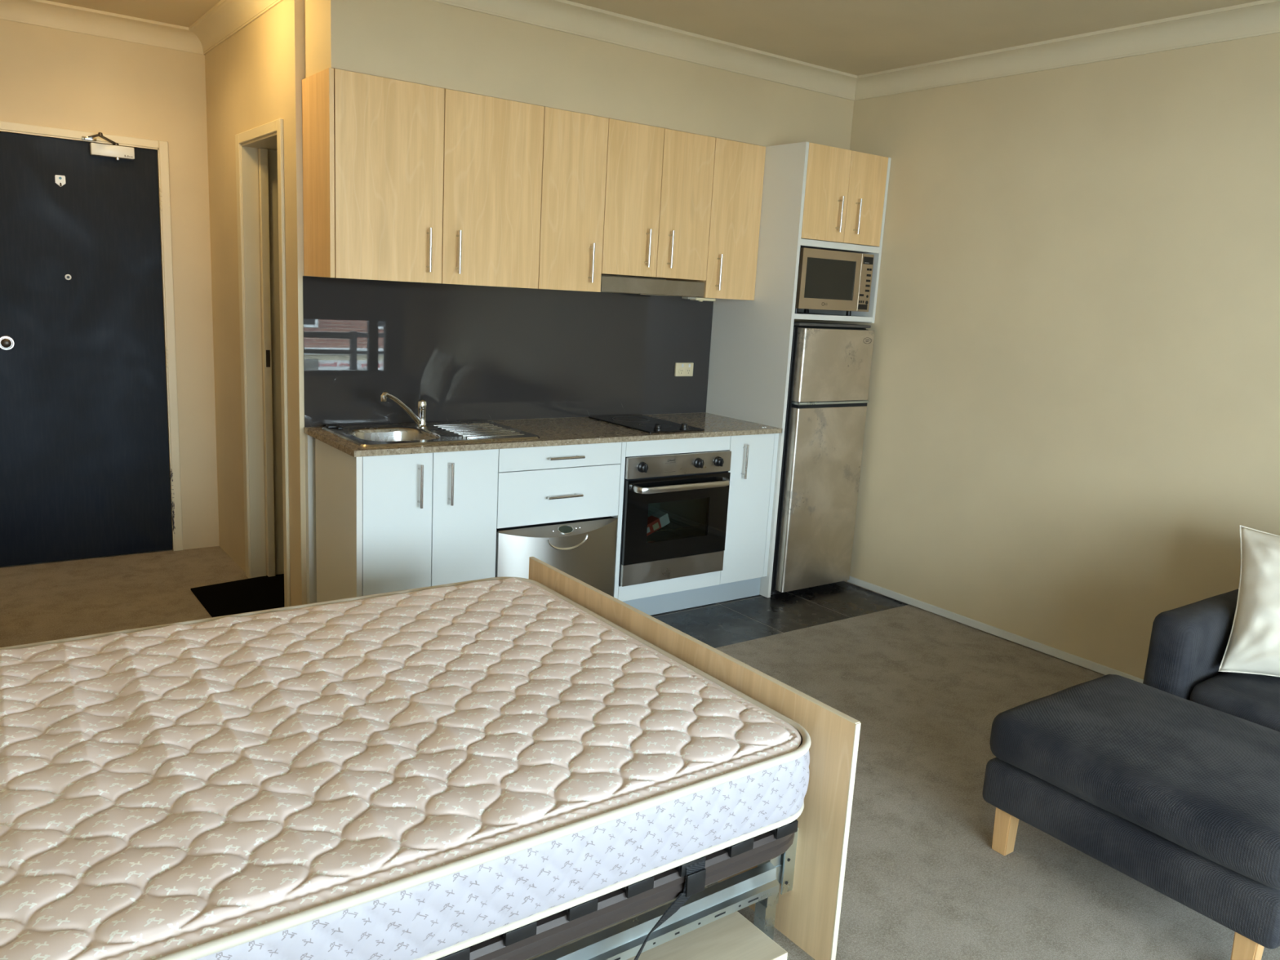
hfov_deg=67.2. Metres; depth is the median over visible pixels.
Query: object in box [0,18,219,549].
wall
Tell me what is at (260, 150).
door
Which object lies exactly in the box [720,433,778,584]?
base cabinet
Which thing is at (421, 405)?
mixer tap
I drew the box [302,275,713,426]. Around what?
backsplash
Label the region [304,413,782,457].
countertop
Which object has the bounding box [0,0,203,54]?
trim
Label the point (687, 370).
socket
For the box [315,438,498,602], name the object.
base cabinet
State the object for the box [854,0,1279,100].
trim
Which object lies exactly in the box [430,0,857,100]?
trim
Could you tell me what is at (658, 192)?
upper cabinet
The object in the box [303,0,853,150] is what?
wall
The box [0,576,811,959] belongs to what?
mattress
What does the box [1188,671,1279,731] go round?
seat cushion
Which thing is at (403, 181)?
upper cabinet
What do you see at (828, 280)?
microwave
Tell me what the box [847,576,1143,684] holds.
baseboard
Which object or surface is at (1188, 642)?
sofa
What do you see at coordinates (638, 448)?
housing
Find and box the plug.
[325,424,343,429]
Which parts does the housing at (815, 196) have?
panel, door, handle, panel, handle, door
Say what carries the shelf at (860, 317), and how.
attached to the housing at (815, 196)
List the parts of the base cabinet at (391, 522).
panel, door, handle, handle, door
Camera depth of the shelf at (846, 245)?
4.76 m
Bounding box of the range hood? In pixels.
[600,275,704,297]
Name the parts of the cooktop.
knob, knob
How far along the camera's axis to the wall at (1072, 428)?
4.11 m
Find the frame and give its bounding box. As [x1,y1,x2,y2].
[435,556,860,959]
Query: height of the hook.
0.053 m
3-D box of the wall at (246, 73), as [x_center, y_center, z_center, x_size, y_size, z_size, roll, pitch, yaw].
[-1.797,-0.807,4.563,0.150,2.620,1.470,-5,14,-36]
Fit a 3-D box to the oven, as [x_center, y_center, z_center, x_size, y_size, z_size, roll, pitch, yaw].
[0.042,0.128,4.630,0.602,0.590,0.588,-5,14,-36]
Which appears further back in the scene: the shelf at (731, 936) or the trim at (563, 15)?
the trim at (563, 15)
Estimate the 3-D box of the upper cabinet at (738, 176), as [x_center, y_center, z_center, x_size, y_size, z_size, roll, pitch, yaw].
[0.382,-1.278,4.782,0.321,0.737,0.355,-5,14,-36]
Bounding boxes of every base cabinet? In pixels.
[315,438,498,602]
[496,442,622,528]
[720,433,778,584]
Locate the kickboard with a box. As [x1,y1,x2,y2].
[623,577,760,615]
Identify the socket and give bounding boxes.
[678,368,684,374]
[685,368,690,374]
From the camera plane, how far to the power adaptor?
4.66 m
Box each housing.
[611,435,730,601]
[705,142,891,597]
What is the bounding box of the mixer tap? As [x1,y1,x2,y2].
[380,391,427,428]
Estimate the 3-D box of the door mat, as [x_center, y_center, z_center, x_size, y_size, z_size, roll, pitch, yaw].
[-1.796,0.542,4.476,0.445,0.008,0.602,-5,14,-36]
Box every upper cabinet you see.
[302,67,544,288]
[537,106,608,292]
[601,118,715,280]
[666,137,765,300]
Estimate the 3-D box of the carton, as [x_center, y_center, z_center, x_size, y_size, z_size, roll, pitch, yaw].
[0.047,0.211,4.501,0.188,0.114,0.061,-5,14,-36]
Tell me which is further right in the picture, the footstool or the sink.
the footstool
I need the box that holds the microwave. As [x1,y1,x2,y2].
[795,247,874,315]
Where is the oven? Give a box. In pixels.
[618,449,731,586]
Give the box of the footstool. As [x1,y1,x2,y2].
[982,674,1279,959]
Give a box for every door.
[0,120,182,566]
[235,118,290,607]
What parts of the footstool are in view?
leg, leg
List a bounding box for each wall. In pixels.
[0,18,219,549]
[204,0,294,606]
[286,0,705,605]
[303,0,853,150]
[794,32,1279,679]
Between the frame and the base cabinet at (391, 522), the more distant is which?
the base cabinet at (391, 522)
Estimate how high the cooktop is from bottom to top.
0.034 m
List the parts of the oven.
knob, trim, door, control panel, handle, knob, knob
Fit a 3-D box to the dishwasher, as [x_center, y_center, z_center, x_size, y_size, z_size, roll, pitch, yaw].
[-0.493,0.353,4.329,0.588,0.432,0.603,-5,14,-36]
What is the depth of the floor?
3.38 m
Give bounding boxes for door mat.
[190,573,284,617]
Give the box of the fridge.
[770,321,874,594]
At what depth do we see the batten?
4.01 m
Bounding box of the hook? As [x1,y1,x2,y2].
[54,174,65,186]
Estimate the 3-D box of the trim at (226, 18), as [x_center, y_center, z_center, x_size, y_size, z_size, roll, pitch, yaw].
[-1.764,-2.017,4.171,0.088,0.096,1.470,-5,14,-36]
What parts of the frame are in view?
rail, leg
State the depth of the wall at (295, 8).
3.85 m
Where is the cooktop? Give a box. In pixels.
[588,414,704,433]
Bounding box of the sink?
[321,420,539,446]
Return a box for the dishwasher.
[495,515,617,596]
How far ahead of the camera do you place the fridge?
4.88 m
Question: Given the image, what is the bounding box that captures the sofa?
[1142,589,1279,731]
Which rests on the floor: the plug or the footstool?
the footstool
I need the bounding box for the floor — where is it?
[0,546,1279,959]
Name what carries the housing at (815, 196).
on the floor
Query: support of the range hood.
attached to the upper cabinet at (658, 192)
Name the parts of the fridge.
door, door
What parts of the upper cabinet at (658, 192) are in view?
door, handle, handle, door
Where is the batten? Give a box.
[305,433,316,604]
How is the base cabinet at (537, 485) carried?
on the dishwasher
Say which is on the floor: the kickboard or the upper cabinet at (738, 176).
the kickboard
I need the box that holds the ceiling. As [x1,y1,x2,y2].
[46,0,1261,75]
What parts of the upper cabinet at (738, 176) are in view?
handle, door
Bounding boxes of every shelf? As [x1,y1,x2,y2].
[527,886,786,959]
[794,311,872,322]
[800,238,879,253]
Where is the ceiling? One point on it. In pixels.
(857, 37)
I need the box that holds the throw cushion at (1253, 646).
[1217,524,1279,676]
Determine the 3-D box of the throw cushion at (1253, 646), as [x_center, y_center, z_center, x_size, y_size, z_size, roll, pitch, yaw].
[2.064,0.402,2.919,0.485,0.428,0.286,9,13,28]
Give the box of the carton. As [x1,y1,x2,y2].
[646,510,670,536]
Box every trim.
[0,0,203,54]
[188,0,283,54]
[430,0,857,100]
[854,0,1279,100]
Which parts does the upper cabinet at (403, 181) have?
panel, door, handle, handle, door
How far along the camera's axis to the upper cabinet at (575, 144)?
4.13 m
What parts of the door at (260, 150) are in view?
latch plate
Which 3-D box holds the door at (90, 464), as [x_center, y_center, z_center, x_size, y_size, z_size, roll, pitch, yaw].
[-2.755,-0.614,4.681,0.922,2.088,0.156,-5,14,-36]
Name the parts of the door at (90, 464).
closer arm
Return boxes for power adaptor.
[681,296,715,301]

